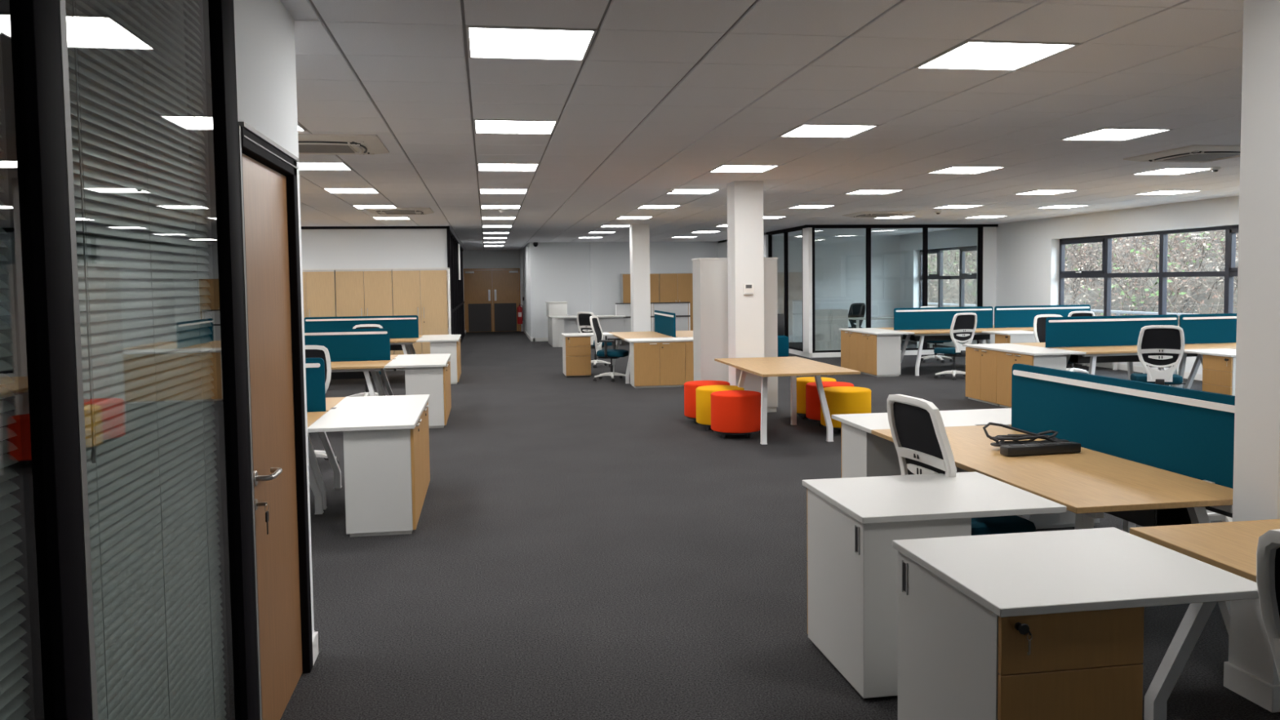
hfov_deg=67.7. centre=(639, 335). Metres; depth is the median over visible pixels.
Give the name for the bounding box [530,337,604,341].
baseboard
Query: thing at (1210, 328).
screen
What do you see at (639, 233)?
pillar
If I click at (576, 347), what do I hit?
pedestal
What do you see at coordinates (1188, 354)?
cable tray
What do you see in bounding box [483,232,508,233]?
diffuser
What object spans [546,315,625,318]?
countertop
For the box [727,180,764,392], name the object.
pillar
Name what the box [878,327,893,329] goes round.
countertop
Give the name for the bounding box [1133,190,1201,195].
recessed light
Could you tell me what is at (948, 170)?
diffuser
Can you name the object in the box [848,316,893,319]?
countertop
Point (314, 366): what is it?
screen
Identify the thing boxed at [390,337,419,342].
countertop
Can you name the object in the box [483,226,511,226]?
diffuser
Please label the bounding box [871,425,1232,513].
countertop
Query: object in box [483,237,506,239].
recessed light
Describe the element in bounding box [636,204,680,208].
recessed light
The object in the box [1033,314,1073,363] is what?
office chair
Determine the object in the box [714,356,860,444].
meeting table
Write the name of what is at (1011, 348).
cabinet top
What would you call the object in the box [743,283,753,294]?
controller
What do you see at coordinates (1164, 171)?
diffuser
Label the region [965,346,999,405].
cupboard
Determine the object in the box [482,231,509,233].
recessed light
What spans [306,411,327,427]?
countertop
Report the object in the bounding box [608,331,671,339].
countertop
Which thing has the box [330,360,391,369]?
countertop
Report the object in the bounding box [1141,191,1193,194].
diffuser
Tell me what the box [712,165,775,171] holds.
diffuser
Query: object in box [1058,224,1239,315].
window
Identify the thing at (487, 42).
recessed light
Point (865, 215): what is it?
grille
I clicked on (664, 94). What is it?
ceiling
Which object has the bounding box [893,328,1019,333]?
countertop
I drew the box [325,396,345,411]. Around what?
countertop
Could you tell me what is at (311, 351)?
office chair
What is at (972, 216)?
diffuser
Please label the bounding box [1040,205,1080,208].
diffuser
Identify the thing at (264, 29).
wall partition
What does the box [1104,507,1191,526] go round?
cable tray
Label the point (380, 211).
air conditioner
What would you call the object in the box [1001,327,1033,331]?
countertop
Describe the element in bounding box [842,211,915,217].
air conditioner
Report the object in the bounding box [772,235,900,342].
wall
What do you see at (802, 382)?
round stool
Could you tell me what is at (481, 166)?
recessed light
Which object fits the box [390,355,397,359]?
countertop
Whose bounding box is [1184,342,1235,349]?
countertop
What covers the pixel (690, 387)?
round stool
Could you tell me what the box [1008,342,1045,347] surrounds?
countertop
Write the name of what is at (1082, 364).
desk
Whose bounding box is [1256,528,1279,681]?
office chair
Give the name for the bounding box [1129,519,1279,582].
countertop
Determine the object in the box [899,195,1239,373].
wall
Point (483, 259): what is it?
wall
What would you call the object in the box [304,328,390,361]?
screen
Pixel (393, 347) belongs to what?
cable tray
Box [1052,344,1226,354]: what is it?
countertop
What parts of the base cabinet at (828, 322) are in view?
door, door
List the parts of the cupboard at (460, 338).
door, door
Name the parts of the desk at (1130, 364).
leg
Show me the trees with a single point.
(1153, 281)
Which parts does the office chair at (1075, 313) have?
frame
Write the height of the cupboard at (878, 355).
0.705 m
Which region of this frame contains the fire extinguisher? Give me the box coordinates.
[516,302,523,324]
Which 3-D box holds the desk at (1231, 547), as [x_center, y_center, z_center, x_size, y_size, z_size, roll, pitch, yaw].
[2.325,1.097,2.506,0.830,0.730,2.016,-1,3,-9]
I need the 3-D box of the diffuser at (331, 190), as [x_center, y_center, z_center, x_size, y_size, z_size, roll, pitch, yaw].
[-3.460,-1.739,11.467,0.556,0.004,0.556,-1,3,-9]
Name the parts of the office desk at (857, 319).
leg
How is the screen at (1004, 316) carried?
attached to the desk at (1030, 329)
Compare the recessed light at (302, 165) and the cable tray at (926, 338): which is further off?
the cable tray at (926, 338)
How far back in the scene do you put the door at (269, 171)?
3.63 m
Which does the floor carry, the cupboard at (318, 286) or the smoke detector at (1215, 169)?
the cupboard at (318, 286)
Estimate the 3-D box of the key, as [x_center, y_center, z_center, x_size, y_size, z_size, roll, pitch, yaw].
[-1.295,0.630,3.280,0.035,0.111,0.030,-1,3,-9]
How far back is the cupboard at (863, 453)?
5.98 m
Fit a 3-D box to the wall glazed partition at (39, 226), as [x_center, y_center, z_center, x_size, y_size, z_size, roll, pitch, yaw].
[-1.128,0.160,1.808,0.114,2.769,2.665,-1,3,-9]
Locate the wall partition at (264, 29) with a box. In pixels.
[66,0,314,635]
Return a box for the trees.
[927,230,1238,326]
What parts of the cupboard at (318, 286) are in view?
door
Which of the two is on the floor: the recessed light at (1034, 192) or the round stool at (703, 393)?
the round stool at (703, 393)
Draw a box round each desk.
[306,411,327,514]
[307,396,345,510]
[330,360,391,395]
[369,355,397,395]
[390,337,419,354]
[408,335,422,354]
[545,301,625,346]
[608,331,671,383]
[675,330,693,337]
[848,316,932,347]
[871,422,1232,661]
[878,327,982,364]
[893,328,1019,375]
[978,324,1086,365]
[1001,327,1117,369]
[1008,342,1170,386]
[1008,424,1232,533]
[1052,344,1226,387]
[1129,519,1279,719]
[1142,353,1197,387]
[1183,342,1235,389]
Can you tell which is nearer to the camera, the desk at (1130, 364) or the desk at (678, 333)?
the desk at (1130, 364)
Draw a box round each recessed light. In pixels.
[297,122,306,131]
[298,161,352,170]
[323,187,379,193]
[351,204,396,208]
[372,217,410,219]
[466,25,597,60]
[473,119,557,133]
[477,163,538,171]
[479,188,528,193]
[480,204,520,208]
[481,217,515,219]
[482,225,512,227]
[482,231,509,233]
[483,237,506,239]
[483,241,505,243]
[577,236,603,238]
[587,231,614,233]
[600,225,629,226]
[615,216,653,218]
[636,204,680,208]
[665,188,719,194]
[691,231,720,232]
[708,164,779,172]
[715,224,727,226]
[763,216,786,218]
[778,122,878,137]
[787,204,835,208]
[844,189,904,194]
[872,216,912,218]
[914,38,1079,71]
[926,165,1005,173]
[933,204,984,208]
[965,215,1008,217]
[1013,190,1078,194]
[1036,204,1089,208]
[1059,127,1172,140]
[1131,167,1209,174]
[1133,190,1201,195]
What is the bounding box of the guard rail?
[927,302,1195,315]
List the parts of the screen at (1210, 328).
tool rail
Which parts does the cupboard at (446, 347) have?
door, door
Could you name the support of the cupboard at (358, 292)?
on the floor
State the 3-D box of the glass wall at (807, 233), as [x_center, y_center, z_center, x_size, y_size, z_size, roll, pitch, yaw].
[5.214,-1.054,21.651,3.905,2.619,2.920,-1,3,-9]
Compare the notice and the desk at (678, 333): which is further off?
the notice
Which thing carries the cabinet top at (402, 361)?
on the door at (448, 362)
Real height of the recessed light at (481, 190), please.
0.016 m
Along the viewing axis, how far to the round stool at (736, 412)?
9.78 m
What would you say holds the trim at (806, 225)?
attached to the glass wall at (807, 233)
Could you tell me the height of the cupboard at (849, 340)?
0.705 m
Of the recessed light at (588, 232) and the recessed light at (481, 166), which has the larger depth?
the recessed light at (588, 232)
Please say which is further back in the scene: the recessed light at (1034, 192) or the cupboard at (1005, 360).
the recessed light at (1034, 192)
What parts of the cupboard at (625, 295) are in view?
door, door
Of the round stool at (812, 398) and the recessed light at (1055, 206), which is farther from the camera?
the recessed light at (1055, 206)
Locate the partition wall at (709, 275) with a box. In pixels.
[691,257,777,412]
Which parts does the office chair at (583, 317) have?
frame, seat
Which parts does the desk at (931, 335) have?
leg, leg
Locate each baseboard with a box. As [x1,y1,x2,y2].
[311,630,319,664]
[464,328,531,340]
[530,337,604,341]
[788,348,1202,380]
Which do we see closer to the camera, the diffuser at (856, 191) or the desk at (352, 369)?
the desk at (352, 369)
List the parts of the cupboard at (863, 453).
door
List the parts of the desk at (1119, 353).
leg, leg, leg, leg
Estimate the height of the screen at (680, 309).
1.090 m
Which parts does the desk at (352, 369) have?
leg, leg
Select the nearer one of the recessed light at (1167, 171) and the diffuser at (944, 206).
the recessed light at (1167, 171)
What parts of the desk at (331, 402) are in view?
leg, leg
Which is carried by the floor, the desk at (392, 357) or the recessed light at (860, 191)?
the desk at (392, 357)
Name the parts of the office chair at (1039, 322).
frame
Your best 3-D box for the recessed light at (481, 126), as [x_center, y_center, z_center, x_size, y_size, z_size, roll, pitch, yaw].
[-0.912,-1.521,6.951,0.584,0.016,0.584,-1,3,-9]
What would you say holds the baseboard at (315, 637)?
attached to the wall partition at (264, 29)
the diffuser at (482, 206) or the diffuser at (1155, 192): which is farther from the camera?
the diffuser at (482, 206)
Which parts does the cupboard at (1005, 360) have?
door, door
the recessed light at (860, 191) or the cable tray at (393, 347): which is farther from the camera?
the cable tray at (393, 347)
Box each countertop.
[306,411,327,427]
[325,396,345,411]
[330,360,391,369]
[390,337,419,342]
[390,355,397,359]
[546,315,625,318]
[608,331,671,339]
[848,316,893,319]
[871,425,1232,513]
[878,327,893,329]
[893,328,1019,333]
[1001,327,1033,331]
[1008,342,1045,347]
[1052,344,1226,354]
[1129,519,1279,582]
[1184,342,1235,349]
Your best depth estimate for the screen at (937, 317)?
16.84 m
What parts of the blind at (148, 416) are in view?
ladder cord, ladder cord, ladder cord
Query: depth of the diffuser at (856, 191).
12.49 m
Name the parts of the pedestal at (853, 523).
drawer, drawer, slot trim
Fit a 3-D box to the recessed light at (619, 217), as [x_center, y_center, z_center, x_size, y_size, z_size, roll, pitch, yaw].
[-0.102,-2.087,16.924,0.584,0.016,0.584,-1,3,-9]
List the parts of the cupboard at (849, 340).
door, door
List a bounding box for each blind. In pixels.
[0,109,31,719]
[65,0,226,719]
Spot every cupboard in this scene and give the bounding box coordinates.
[302,270,336,319]
[335,269,395,370]
[342,415,423,537]
[391,268,448,370]
[404,364,448,428]
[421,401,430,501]
[430,340,459,384]
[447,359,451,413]
[458,337,461,377]
[620,273,659,331]
[629,341,684,387]
[658,272,693,330]
[684,341,693,382]
[840,330,857,370]
[840,422,968,478]
[857,332,901,377]
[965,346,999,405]
[996,351,1066,408]
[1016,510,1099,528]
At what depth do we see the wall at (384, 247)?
18.46 m
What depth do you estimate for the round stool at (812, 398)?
10.63 m
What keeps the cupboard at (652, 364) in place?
on the floor
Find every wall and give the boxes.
[301,228,447,268]
[449,230,465,344]
[462,249,524,331]
[519,242,534,337]
[533,241,717,340]
[717,232,768,257]
[768,226,982,352]
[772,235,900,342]
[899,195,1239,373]
[982,226,996,343]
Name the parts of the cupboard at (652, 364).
door, door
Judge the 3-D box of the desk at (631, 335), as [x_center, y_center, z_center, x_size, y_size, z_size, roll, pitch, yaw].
[-0.004,0.356,16.337,0.830,0.730,2.016,-1,3,-9]
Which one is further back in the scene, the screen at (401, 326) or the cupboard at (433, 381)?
the screen at (401, 326)
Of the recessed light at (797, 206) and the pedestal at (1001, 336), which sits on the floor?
the pedestal at (1001, 336)
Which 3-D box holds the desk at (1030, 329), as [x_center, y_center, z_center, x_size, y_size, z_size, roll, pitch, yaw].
[7.328,0.237,16.770,1.896,0.730,0.830,-1,3,-9]
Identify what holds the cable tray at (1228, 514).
on the desk at (1126, 525)
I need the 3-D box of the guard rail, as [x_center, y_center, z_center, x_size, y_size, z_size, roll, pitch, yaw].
[10.689,-0.161,24.017,0.120,1.030,36.000,-1,3,-9]
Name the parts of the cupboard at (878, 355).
door, door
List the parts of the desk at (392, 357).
leg, leg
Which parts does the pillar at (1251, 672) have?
baseboard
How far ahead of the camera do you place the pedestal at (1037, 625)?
2.78 m
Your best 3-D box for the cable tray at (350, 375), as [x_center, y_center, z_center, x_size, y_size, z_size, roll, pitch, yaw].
[-3.887,0.447,11.125,1.400,0.140,0.180,-1,3,-9]
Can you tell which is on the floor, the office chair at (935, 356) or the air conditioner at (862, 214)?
the office chair at (935, 356)
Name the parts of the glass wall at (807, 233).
sill rail, corner post, sill rail, head rail, head rail, sill rail, head rail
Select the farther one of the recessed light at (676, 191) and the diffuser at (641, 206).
the diffuser at (641, 206)
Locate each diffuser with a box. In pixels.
[325,188,377,192]
[354,205,395,208]
[481,205,519,208]
[482,217,515,218]
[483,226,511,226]
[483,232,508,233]
[617,217,649,218]
[639,205,677,208]
[668,189,717,193]
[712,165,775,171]
[784,124,873,136]
[791,205,830,208]
[849,190,898,193]
[879,216,910,217]
[931,167,999,173]
[936,205,976,208]
[969,216,999,217]
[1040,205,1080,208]
[1138,168,1207,173]
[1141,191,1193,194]
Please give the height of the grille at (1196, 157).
0.008 m
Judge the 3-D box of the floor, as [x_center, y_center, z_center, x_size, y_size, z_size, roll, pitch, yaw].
[-0.174,0.810,15.685,17.750,0.100,35.100,-1,3,-9]
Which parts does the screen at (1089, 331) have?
tool rail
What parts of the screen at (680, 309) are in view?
panel, panel, post, rail, panel, panel, post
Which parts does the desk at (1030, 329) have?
leg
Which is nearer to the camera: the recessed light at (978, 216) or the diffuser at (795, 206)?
the diffuser at (795, 206)
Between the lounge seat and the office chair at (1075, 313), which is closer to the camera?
the office chair at (1075, 313)
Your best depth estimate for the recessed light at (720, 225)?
19.76 m
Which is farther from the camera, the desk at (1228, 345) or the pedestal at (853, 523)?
the desk at (1228, 345)
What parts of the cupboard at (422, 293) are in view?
door, door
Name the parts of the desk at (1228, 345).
leg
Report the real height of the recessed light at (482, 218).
0.016 m
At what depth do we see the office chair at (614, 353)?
15.85 m
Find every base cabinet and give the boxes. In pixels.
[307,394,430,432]
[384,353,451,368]
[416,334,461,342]
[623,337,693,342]
[814,309,848,351]
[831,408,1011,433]
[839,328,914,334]
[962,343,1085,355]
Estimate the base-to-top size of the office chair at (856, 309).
1.077 m
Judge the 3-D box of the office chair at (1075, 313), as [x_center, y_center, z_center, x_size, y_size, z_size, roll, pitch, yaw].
[7.063,0.132,15.591,0.628,1.077,0.656,-1,3,-3]
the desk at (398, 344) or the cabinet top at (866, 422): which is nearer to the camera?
the cabinet top at (866, 422)
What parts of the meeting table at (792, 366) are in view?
leg, leg, leg, leg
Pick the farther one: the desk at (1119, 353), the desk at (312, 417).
the desk at (1119, 353)
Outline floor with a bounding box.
[280,331,1279,719]
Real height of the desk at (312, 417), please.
0.730 m
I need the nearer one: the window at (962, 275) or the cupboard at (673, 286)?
the window at (962, 275)
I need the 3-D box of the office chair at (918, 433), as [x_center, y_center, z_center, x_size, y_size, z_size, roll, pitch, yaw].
[1.565,0.817,4.599,0.656,1.077,0.628,-2,3,-15]
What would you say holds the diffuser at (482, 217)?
attached to the recessed light at (482, 218)
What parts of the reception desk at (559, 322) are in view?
modesty panel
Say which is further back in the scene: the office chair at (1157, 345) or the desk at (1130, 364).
the desk at (1130, 364)
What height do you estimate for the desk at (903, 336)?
0.730 m
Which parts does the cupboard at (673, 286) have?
door, door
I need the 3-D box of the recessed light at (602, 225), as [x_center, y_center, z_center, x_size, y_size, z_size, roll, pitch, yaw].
[-0.487,-2.216,19.324,0.584,0.016,0.584,-1,3,-9]
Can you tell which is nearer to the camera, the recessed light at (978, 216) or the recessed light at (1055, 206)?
the recessed light at (1055, 206)
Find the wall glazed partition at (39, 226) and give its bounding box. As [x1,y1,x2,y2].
[0,0,262,719]
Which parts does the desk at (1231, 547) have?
leg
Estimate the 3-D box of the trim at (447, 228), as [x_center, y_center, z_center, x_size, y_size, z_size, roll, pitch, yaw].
[-6.565,-0.686,18.251,5.800,2.769,0.060,-1,3,-9]
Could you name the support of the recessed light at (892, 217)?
in the ceiling
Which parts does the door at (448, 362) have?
door, door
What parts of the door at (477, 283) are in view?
kick plate, pull handle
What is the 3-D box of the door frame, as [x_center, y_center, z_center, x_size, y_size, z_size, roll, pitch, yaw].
[-5.001,-1.180,32.289,1.900,2.150,0.060,-1,3,-9]
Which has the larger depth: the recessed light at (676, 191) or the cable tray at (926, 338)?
the cable tray at (926, 338)
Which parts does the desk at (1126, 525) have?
leg, leg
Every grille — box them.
[297,144,355,153]
[384,212,415,213]
[861,215,890,217]
[1163,153,1239,160]
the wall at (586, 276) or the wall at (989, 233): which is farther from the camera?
the wall at (586, 276)
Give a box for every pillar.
[629,223,650,331]
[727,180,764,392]
[1223,0,1279,712]
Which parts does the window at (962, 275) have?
casement frame, casement frame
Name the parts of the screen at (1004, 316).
tool rail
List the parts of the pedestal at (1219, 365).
drawer, drawer, drawer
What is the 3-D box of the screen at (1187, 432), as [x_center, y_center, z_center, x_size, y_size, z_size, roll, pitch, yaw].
[2.391,0.458,4.830,0.056,0.485,1.840,-1,3,-9]
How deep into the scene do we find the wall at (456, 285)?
23.71 m
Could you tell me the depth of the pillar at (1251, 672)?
3.59 m
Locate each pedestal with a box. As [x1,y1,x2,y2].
[561,332,613,377]
[802,471,1066,699]
[892,527,1258,719]
[982,330,1036,343]
[1183,348,1235,395]
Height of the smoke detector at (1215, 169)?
0.050 m
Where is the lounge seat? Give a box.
[777,313,788,356]
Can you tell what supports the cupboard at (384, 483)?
on the floor
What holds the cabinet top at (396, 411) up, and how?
on the cupboard at (384, 483)
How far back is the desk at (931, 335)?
16.48 m
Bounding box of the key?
[257,502,269,534]
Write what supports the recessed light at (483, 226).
in the ceiling
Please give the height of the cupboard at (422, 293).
1.930 m
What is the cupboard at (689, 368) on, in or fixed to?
on the floor
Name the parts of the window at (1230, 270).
casement frame, casement frame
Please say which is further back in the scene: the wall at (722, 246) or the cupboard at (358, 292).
the wall at (722, 246)
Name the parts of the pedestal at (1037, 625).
slot trim, drawer, drawer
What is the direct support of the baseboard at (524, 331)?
attached to the wall at (526, 254)
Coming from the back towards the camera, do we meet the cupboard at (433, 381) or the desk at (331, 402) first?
the cupboard at (433, 381)
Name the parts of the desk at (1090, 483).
power strip, leg, leg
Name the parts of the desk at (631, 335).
leg, leg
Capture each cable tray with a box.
[330,371,369,379]
[390,344,402,350]
[910,333,990,341]
[1069,354,1140,363]
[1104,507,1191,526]
[1186,353,1197,356]
[1204,506,1232,517]
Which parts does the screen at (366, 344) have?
tool rail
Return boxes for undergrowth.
[927,230,1238,326]
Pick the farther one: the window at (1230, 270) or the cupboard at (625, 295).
the cupboard at (625, 295)
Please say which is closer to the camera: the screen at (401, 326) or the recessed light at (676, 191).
the recessed light at (676, 191)
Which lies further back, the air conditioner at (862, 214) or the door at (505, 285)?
the door at (505, 285)
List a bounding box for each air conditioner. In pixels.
[297,133,389,155]
[364,207,433,214]
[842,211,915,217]
[1123,144,1240,162]
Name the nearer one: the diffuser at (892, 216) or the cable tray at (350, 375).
the cable tray at (350, 375)
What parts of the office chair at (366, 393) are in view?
gas stem, frame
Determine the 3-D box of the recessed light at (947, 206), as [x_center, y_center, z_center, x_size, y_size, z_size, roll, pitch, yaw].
[5.093,-2.064,15.290,0.584,0.016,0.584,-1,3,-9]
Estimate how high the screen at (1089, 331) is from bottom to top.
0.485 m
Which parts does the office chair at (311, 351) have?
frame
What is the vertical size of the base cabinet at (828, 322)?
0.980 m
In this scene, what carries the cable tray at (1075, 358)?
on the desk at (1119, 353)
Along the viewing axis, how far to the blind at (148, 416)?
2.37 m
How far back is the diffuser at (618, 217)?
17.01 m
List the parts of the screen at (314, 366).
tool rail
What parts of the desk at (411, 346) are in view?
leg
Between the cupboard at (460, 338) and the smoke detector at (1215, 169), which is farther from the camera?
the cupboard at (460, 338)
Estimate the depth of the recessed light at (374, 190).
11.49 m
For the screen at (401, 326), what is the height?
0.485 m
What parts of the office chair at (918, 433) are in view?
frame, seat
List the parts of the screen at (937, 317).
tool rail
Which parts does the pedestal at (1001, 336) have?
drawer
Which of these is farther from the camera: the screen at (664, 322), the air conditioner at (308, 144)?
the screen at (664, 322)
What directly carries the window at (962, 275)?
in the wall at (1028, 263)
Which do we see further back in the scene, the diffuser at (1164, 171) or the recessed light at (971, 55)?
the diffuser at (1164, 171)
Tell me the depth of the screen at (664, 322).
16.24 m
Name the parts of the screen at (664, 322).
tool rail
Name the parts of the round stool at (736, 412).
board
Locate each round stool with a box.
[684,380,729,423]
[695,385,744,431]
[710,390,760,438]
[796,377,836,418]
[805,381,853,426]
[820,386,871,433]
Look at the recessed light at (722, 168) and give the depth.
9.72 m
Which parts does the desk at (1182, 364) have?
leg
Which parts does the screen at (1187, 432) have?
tool rail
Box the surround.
[302,267,451,334]
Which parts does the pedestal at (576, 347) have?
drawer, drawer, drawer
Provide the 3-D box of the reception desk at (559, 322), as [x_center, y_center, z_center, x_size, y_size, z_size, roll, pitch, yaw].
[-1.463,-0.328,25.351,1.950,1.130,2.050,-1,3,-9]
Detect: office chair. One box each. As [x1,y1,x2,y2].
[305,345,338,464]
[345,324,386,397]
[577,311,612,368]
[589,315,630,382]
[848,302,865,328]
[886,394,1035,535]
[920,306,952,363]
[933,312,977,380]
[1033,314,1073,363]
[1066,311,1094,373]
[1130,324,1186,386]
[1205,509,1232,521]
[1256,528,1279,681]
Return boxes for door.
[237,121,313,719]
[464,270,493,332]
[492,270,519,331]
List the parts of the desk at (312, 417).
leg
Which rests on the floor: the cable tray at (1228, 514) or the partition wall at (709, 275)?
the partition wall at (709, 275)
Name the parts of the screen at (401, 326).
tool rail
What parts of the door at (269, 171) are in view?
lever handle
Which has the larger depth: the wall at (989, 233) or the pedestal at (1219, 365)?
the wall at (989, 233)
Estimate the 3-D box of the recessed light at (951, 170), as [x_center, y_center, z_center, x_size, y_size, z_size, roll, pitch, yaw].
[3.446,-1.753,10.105,0.584,0.016,0.584,-1,3,-9]
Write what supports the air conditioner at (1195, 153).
attached to the ceiling
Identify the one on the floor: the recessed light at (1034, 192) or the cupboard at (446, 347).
the cupboard at (446, 347)
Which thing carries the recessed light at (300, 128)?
in the ceiling
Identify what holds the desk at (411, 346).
on the floor
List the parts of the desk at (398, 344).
leg, leg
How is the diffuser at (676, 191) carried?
attached to the recessed light at (676, 191)
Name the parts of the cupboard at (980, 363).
door, door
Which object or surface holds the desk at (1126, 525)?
on the floor
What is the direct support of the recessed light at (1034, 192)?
in the ceiling
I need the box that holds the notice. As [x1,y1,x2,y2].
[457,243,460,279]
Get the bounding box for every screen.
[303,315,418,338]
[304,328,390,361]
[305,357,325,412]
[615,302,690,345]
[653,310,675,337]
[893,306,993,335]
[994,304,1090,328]
[1011,363,1235,488]
[1045,314,1177,347]
[1179,313,1236,343]
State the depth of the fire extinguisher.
31.61 m
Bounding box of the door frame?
[463,268,520,331]
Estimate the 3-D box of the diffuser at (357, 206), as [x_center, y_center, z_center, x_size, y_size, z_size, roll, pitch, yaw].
[-3.845,-1.868,13.867,0.556,0.004,0.556,-1,3,-9]
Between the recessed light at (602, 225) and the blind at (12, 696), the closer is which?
the blind at (12, 696)
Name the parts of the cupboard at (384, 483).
door, door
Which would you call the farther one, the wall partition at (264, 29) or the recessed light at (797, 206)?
the recessed light at (797, 206)
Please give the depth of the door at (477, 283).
32.23 m
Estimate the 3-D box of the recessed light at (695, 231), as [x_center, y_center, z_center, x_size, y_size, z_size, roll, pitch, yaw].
[1.523,-2.397,22.105,0.584,0.016,0.584,-1,3,-9]
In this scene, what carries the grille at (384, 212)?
attached to the air conditioner at (380, 211)
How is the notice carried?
attached to the wall at (456, 285)
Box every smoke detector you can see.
[666,188,674,192]
[1209,166,1220,172]
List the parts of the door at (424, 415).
door, door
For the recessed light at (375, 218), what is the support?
in the ceiling
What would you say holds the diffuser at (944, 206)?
attached to the recessed light at (947, 206)
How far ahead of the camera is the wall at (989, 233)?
20.55 m
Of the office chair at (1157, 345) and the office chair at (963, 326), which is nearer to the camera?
the office chair at (1157, 345)
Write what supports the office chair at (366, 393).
on the floor
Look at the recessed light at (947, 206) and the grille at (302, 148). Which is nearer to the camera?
the grille at (302, 148)
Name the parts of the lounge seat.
backrest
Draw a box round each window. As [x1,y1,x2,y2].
[920,245,977,306]
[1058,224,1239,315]
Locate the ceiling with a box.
[65,0,1244,250]
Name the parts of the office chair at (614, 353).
frame, armrest, arm post, gas stem, seat, armrest, arm post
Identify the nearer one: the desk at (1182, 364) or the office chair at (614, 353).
the desk at (1182, 364)
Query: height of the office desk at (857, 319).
0.740 m
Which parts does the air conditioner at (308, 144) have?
intake frame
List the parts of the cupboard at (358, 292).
door, door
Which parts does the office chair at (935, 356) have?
frame, seat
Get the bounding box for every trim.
[301,226,452,334]
[717,224,998,243]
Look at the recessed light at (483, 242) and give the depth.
26.09 m
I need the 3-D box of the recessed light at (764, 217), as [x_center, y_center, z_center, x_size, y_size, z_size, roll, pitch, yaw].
[2.292,-2.140,17.305,0.584,0.016,0.584,-1,3,-9]
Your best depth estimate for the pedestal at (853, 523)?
3.79 m
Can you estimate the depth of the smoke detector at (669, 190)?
11.70 m
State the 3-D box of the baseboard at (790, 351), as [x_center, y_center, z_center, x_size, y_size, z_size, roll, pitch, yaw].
[6.687,0.730,13.738,4.210,0.100,28.900,-1,3,-9]
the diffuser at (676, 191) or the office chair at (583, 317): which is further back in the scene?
the office chair at (583, 317)
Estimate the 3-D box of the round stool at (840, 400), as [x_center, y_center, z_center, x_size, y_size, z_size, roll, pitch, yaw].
[2.207,0.800,10.234,0.538,0.466,0.538,-1,3,-9]
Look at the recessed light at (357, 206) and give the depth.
13.76 m
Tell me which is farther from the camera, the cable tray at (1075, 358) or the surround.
the surround
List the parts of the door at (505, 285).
kick plate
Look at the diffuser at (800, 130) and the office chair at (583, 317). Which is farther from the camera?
the office chair at (583, 317)
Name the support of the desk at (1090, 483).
on the floor
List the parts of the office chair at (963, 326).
seat, gas stem, frame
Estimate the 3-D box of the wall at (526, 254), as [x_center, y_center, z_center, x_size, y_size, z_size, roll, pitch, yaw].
[-3.541,-1.366,29.734,0.190,2.769,6.100,-1,3,-9]
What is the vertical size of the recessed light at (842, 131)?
0.016 m
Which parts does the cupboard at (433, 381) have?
door, door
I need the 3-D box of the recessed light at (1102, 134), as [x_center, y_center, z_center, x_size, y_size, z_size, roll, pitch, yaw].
[3.831,-1.624,7.705,0.584,0.016,0.584,-1,3,-9]

